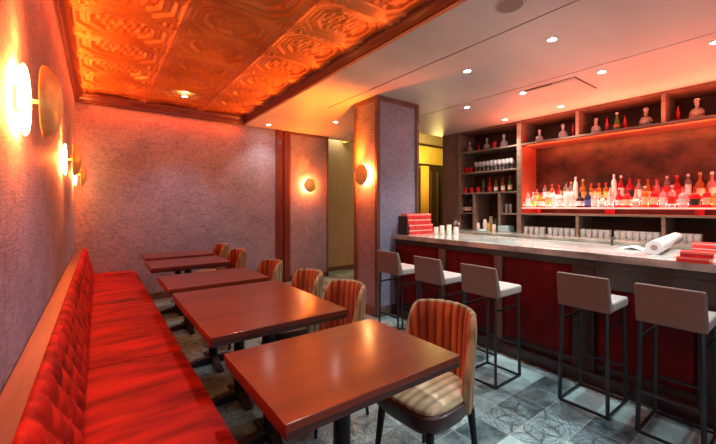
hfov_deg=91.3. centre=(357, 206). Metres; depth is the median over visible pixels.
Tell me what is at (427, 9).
trim
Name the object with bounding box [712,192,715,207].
bottle
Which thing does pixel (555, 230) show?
tumbler
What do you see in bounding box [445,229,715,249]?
countertop
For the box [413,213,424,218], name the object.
box
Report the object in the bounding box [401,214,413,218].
box
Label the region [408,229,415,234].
box
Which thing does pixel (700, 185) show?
bottle
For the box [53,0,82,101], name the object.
trim
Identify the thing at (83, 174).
wall sconce
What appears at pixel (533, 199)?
bottle
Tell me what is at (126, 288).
seat cushion
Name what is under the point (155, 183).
wall
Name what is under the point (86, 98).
trim
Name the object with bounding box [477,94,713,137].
wall
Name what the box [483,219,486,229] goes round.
canister
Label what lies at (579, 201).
bottle
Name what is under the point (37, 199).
wall
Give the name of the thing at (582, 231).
tumbler
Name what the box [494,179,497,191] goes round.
bottle
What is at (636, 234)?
tumbler
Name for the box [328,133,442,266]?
wall
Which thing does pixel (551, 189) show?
bottle
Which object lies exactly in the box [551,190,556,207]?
bottle
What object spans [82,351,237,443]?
seat cushion
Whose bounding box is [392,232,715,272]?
countertop
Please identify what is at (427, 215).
box
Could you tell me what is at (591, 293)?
bar stool
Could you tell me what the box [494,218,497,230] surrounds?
bottle
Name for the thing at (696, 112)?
decanter
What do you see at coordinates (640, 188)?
bottle
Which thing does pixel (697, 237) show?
tumbler
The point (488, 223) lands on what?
canister
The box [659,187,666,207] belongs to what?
bottle
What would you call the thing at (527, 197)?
bottle
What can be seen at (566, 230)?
tumbler
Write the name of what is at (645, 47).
ceiling
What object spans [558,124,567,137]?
decanter
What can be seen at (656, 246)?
paper roll
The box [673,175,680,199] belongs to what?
bottle
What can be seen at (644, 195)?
bottle
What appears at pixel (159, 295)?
baseboard
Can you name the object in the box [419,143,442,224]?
trim
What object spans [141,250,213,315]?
dining table
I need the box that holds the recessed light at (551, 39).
[545,37,558,42]
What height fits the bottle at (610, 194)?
0.300 m
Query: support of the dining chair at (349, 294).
on the floor
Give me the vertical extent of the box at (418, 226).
0.063 m
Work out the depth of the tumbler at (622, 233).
4.49 m
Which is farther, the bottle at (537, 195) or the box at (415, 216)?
the bottle at (537, 195)
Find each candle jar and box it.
[440,225,443,233]
[447,225,450,233]
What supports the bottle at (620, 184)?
on the shelving
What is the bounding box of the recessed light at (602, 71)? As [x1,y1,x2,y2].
[596,70,606,73]
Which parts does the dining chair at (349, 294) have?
leg, backrest, backrest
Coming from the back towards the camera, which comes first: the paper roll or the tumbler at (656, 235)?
the tumbler at (656, 235)
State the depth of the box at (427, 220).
4.55 m
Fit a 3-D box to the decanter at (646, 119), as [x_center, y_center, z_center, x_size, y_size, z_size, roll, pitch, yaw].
[3.640,-1.136,4.424,0.138,0.247,0.138,0,0,-37]
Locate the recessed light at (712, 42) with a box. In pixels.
[707,40,715,45]
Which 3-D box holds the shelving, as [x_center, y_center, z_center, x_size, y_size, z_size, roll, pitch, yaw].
[3.401,-0.009,4.582,0.885,2.739,5.680,0,0,-37]
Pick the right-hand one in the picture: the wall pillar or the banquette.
the wall pillar
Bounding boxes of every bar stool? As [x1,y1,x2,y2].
[377,250,421,329]
[414,256,463,303]
[460,263,520,388]
[557,272,627,419]
[634,283,715,443]
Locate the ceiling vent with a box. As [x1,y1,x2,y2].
[524,77,596,98]
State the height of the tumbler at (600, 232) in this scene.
0.105 m
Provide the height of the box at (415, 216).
0.063 m
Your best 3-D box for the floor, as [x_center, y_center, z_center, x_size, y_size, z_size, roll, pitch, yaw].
[1.780,1.400,4.530,8.940,0.080,7.750,0,0,-37]
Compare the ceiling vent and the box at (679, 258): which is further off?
the ceiling vent
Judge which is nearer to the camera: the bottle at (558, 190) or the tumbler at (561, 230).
the tumbler at (561, 230)
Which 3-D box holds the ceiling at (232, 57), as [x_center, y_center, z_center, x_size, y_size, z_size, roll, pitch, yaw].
[-0.698,-1.508,2.415,2.240,0.083,7.110,0,0,-37]
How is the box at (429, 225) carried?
on the box at (429, 230)
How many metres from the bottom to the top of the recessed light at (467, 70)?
0.005 m
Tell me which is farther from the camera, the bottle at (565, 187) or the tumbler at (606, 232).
the bottle at (565, 187)
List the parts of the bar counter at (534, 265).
velvet panel, velvet panel, velvet panel, apron rail, velvet panel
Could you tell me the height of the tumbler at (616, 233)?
0.105 m
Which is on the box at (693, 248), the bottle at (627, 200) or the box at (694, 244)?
the box at (694, 244)
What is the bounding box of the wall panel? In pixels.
[291,135,325,275]
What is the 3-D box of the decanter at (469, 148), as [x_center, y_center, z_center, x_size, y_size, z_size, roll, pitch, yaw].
[2.085,-1.111,6.517,0.114,0.204,0.114,0,0,-37]
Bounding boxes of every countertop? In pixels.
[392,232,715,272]
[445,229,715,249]
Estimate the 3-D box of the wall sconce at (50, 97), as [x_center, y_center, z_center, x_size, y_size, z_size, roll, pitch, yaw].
[-1.183,-0.390,1.301,0.133,0.266,0.266,0,0,-37]
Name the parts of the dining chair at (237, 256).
backrest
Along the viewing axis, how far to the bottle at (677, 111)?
4.17 m
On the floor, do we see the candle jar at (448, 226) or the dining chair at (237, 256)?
the dining chair at (237, 256)
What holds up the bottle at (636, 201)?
on the shelving
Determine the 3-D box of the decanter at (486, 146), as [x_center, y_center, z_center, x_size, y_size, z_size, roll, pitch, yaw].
[2.297,-1.117,6.232,0.120,0.215,0.120,0,0,-37]
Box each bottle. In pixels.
[465,199,468,212]
[469,199,471,212]
[481,179,485,191]
[488,178,491,191]
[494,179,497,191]
[501,178,504,191]
[508,175,511,190]
[525,189,530,207]
[531,192,535,207]
[534,189,539,201]
[538,193,543,207]
[543,185,546,200]
[545,192,550,207]
[549,184,553,196]
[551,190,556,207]
[556,185,560,198]
[557,191,564,207]
[563,181,567,198]
[565,188,569,207]
[568,182,572,196]
[570,190,575,207]
[573,177,577,198]
[576,192,583,207]
[579,179,586,198]
[584,189,590,207]
[589,183,593,196]
[591,189,598,207]
[596,183,601,200]
[599,193,605,207]
[603,183,608,200]
[605,118,608,130]
[607,185,613,207]
[611,174,616,200]
[613,112,620,129]
[615,189,622,207]
[618,175,623,197]
[622,188,631,207]
[623,116,626,127]
[626,175,633,199]
[632,187,639,207]
[636,179,642,199]
[641,186,648,207]
[646,179,651,199]
[650,186,657,207]
[655,180,660,199]
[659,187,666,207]
[664,176,669,199]
[668,185,675,207]
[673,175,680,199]
[676,106,679,119]
[678,186,688,207]
[684,174,691,198]
[689,187,700,207]
[695,172,705,198]
[702,187,711,207]
[706,172,715,195]
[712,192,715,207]
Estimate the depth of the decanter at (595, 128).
4.84 m
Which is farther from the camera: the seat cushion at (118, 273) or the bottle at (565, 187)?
the bottle at (565, 187)
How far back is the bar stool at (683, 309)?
2.02 m
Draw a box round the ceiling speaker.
[495,0,525,13]
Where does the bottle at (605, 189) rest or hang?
on the shelving
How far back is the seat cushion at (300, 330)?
2.58 m
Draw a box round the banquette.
[0,248,237,443]
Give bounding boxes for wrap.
[620,245,644,249]
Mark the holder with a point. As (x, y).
(402, 220)
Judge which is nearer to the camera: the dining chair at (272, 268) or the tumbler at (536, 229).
the dining chair at (272, 268)
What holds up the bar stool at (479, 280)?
on the floor
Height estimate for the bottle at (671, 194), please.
0.270 m
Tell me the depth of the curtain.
8.94 m
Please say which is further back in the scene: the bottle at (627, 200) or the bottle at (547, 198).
the bottle at (547, 198)
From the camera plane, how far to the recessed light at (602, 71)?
3.58 m
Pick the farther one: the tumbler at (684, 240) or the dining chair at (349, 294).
the tumbler at (684, 240)
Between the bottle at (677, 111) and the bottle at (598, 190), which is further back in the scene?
the bottle at (598, 190)
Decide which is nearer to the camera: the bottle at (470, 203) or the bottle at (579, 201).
the bottle at (579, 201)
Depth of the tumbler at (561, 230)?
5.10 m
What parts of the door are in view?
panel moulding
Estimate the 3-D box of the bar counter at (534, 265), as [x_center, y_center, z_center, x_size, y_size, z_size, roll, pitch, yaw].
[2.093,0.853,2.867,0.820,1.015,4.486,0,0,-37]
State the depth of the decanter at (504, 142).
5.94 m
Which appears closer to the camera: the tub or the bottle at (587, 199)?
the bottle at (587, 199)
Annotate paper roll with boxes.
[645,233,682,254]
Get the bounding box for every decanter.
[467,142,472,151]
[483,138,490,148]
[500,134,507,146]
[535,129,543,140]
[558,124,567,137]
[591,118,600,132]
[639,107,652,125]
[689,98,704,117]
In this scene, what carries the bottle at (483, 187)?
on the shelving
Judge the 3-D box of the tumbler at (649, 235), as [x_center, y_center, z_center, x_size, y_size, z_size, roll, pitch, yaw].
[3.583,0.362,4.300,0.066,0.105,0.066,0,0,-37]
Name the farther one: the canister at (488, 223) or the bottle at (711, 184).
the canister at (488, 223)
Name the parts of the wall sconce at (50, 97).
plate, stem, lamp shade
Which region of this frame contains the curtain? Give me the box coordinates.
[420,166,428,212]
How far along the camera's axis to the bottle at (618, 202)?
4.57 m
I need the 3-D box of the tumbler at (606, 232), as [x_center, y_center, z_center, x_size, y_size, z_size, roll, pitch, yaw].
[3.317,0.362,4.657,0.066,0.105,0.066,0,0,-37]
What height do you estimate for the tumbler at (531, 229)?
0.105 m
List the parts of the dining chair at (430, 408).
leg, seat frame, leg, backrest, backrest, leg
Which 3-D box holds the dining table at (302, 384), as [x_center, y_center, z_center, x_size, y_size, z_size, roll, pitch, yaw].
[-0.067,0.985,1.448,0.780,0.750,0.595,0,0,-37]
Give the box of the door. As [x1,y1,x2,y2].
[429,167,439,231]
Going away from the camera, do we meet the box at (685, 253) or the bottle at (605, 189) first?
the box at (685, 253)
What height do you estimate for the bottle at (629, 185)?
0.340 m
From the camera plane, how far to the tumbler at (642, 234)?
4.33 m
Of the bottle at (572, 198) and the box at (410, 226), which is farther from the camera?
the bottle at (572, 198)
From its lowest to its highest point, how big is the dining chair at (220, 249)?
0.843 m
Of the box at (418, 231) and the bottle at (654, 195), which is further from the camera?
the box at (418, 231)
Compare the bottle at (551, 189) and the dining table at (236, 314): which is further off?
the bottle at (551, 189)
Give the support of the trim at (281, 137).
attached to the wall at (155, 183)
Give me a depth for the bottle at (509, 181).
5.85 m
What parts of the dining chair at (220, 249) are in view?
backrest, backrest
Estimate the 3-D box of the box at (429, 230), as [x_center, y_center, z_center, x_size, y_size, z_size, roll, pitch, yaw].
[0.904,0.314,4.608,0.106,0.063,0.122,0,0,-37]
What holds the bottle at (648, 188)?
on the shelving
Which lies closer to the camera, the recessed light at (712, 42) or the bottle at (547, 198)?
the recessed light at (712, 42)
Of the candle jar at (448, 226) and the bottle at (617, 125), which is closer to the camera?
the candle jar at (448, 226)
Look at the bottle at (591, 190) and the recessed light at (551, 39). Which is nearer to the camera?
the recessed light at (551, 39)
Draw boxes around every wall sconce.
[12,63,62,138]
[61,143,81,175]
[73,164,86,185]
[302,178,315,191]
[354,164,370,184]
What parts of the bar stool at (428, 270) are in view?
leg, rail, backrest, rail, seat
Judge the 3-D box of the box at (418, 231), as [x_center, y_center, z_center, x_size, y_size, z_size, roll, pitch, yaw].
[0.731,0.314,4.479,0.106,0.063,0.122,0,0,-37]
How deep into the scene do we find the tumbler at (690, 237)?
3.98 m
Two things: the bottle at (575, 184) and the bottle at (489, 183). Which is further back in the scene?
the bottle at (489, 183)
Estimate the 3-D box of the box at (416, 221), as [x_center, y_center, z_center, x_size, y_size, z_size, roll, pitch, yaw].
[0.703,0.181,4.459,0.106,0.063,0.122,0,0,-37]
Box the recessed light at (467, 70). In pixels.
[462,69,471,72]
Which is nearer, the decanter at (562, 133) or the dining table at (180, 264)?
the dining table at (180, 264)
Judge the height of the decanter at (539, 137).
0.204 m
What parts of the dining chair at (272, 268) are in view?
backrest, backrest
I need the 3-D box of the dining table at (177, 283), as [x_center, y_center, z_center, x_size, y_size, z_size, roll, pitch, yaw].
[-1.270,0.985,3.068,0.780,0.750,0.620,0,0,-37]
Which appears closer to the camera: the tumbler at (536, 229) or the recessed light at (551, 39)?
the recessed light at (551, 39)
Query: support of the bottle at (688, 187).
on the shelving
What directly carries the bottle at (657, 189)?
on the shelving
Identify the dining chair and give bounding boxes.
[192,243,228,272]
[224,248,246,268]
[228,259,282,349]
[261,268,322,344]
[314,279,368,438]
[375,299,477,443]
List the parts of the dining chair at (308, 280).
seat frame, backrest, backrest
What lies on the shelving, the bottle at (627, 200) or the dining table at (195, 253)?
the bottle at (627, 200)
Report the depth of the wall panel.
6.63 m
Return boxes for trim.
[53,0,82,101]
[76,92,244,125]
[243,0,458,122]
[275,129,288,281]
[289,131,327,280]
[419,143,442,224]
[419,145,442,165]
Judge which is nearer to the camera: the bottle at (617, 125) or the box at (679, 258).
the box at (679, 258)
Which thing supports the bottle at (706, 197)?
on the shelving
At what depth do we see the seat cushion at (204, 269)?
4.82 m
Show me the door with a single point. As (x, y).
(434, 172)
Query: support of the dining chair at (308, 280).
on the floor
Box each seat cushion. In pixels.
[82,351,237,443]
[87,299,180,370]
[92,275,151,306]
[94,271,137,278]
[192,269,215,272]
[281,327,305,332]
[389,372,462,415]
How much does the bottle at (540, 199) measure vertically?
0.230 m
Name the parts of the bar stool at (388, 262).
leg, backrest, leg, leg, seat, leg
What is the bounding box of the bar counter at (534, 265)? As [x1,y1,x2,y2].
[392,232,715,429]
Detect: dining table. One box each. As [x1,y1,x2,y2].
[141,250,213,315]
[144,255,230,333]
[157,267,268,372]
[172,280,347,443]
[224,318,460,443]
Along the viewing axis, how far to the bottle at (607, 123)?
4.75 m
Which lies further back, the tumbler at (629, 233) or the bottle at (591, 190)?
the bottle at (591, 190)
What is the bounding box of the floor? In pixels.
[153,268,715,443]
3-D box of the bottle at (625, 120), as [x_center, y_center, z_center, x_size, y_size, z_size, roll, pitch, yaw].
[3.509,-1.107,4.600,0.038,0.190,0.037,0,0,-37]
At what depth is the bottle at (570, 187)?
5.21 m
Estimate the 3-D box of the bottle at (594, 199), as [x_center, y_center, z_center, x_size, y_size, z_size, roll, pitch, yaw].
[3.264,-0.122,4.821,0.094,0.260,0.093,0,0,-37]
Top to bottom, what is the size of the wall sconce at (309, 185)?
0.266 m
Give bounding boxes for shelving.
[443,81,715,249]
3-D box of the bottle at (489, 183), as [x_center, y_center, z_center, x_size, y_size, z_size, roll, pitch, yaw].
[2.328,-0.384,6.173,0.070,0.250,0.068,0,0,-37]
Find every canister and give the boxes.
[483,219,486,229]
[487,222,490,230]
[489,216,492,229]
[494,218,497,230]
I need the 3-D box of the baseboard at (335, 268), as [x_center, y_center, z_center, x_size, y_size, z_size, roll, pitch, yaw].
[0.303,1.315,8.061,2.900,0.090,0.020,0,0,-37]
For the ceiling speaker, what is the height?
0.007 m
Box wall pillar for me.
[354,95,418,317]
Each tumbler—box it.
[529,227,533,233]
[534,227,538,233]
[553,228,557,234]
[559,228,563,235]
[564,228,569,235]
[570,229,574,235]
[580,229,585,236]
[586,229,591,236]
[592,230,597,237]
[598,230,603,237]
[604,230,609,237]
[614,231,619,238]
[620,231,626,238]
[627,231,632,239]
[633,231,639,239]
[640,232,645,240]
[646,232,652,240]
[653,232,659,239]
[680,234,686,242]
[686,234,693,243]
[694,234,700,241]
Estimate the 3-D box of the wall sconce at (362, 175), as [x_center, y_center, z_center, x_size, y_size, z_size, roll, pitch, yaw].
[0.052,-0.410,4.455,0.133,0.266,0.266,0,0,-37]
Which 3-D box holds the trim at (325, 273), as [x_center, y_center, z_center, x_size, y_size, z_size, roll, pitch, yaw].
[-0.959,-0.010,6.691,0.840,2.740,0.135,0,0,-37]
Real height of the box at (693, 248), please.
0.032 m
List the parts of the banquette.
rail, tufted backrest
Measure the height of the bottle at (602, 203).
0.200 m
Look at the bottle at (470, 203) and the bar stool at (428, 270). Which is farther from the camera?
the bottle at (470, 203)
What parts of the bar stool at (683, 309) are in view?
leg, rail, leg, backrest, leg, rail, seat, leg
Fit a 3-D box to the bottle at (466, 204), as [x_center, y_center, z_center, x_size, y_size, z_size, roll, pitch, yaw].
[2.039,-0.022,6.546,0.070,0.250,0.069,0,0,-37]
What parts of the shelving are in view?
panel, shelf, shelf, shelf, cubby shelf, rail, shelf, niche floor shelf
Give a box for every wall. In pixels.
[0,0,74,393]
[75,102,274,292]
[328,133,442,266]
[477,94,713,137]
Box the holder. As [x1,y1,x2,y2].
[397,216,407,234]
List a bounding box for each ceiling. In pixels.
[69,0,429,115]
[244,0,715,141]
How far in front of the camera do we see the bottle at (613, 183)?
4.77 m
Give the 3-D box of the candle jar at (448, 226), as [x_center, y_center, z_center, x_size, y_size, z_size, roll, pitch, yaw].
[1.153,0.285,4.435,0.060,0.120,0.059,0,0,-37]
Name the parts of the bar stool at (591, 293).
leg, rail, leg, backrest, leg, rail, seat, leg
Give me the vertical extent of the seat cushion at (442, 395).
0.063 m
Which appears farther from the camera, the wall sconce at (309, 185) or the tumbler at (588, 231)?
the wall sconce at (309, 185)
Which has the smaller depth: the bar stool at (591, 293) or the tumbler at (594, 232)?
the bar stool at (591, 293)
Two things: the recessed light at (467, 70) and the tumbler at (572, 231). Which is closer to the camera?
the recessed light at (467, 70)
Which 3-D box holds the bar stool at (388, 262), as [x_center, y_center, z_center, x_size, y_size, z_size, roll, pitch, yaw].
[0.441,0.907,3.691,0.379,0.904,0.315,0,0,-37]
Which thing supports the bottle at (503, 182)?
on the shelving
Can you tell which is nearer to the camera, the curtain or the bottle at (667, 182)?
the bottle at (667, 182)
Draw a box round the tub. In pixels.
[498,225,513,231]
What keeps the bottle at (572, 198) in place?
on the shelving
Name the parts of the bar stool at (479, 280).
leg, rail, backrest, leg, leg, rail, seat, leg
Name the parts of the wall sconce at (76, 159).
lamp shade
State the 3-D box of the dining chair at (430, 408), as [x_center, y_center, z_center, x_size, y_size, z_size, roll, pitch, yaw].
[0.354,0.940,1.776,0.479,0.843,0.438,0,0,-40]
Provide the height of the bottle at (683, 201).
0.250 m
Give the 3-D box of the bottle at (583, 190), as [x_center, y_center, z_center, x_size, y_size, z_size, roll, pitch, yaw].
[3.283,-0.247,5.106,0.094,0.320,0.093,0,0,-37]
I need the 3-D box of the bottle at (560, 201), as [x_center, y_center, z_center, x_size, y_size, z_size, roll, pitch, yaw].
[3.001,-0.117,5.175,0.094,0.250,0.093,0,0,-37]
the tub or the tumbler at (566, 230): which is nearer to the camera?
the tumbler at (566, 230)
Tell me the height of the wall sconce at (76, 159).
0.266 m
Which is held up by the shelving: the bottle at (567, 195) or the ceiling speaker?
the bottle at (567, 195)
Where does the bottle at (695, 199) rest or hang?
on the shelving
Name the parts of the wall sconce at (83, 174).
lamp shade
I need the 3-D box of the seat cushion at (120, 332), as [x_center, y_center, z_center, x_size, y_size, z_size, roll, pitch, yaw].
[-1.782,0.958,2.701,0.510,0.158,1.508,0,0,-37]
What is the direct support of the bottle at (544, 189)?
on the shelving
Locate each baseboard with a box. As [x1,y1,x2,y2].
[149,291,171,299]
[328,264,353,271]
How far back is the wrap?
2.85 m
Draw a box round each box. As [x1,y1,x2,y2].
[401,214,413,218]
[408,224,415,229]
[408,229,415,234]
[412,213,419,218]
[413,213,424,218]
[413,219,419,223]
[415,224,421,228]
[415,229,421,233]
[422,218,430,223]
[424,213,430,217]
[426,223,432,228]
[427,228,432,233]
[676,255,712,263]
[680,250,714,258]
[692,242,715,248]
[692,247,715,252]
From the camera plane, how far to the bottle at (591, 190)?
5.00 m
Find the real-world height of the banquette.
0.821 m
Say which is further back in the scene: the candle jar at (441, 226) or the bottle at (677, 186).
the candle jar at (441, 226)

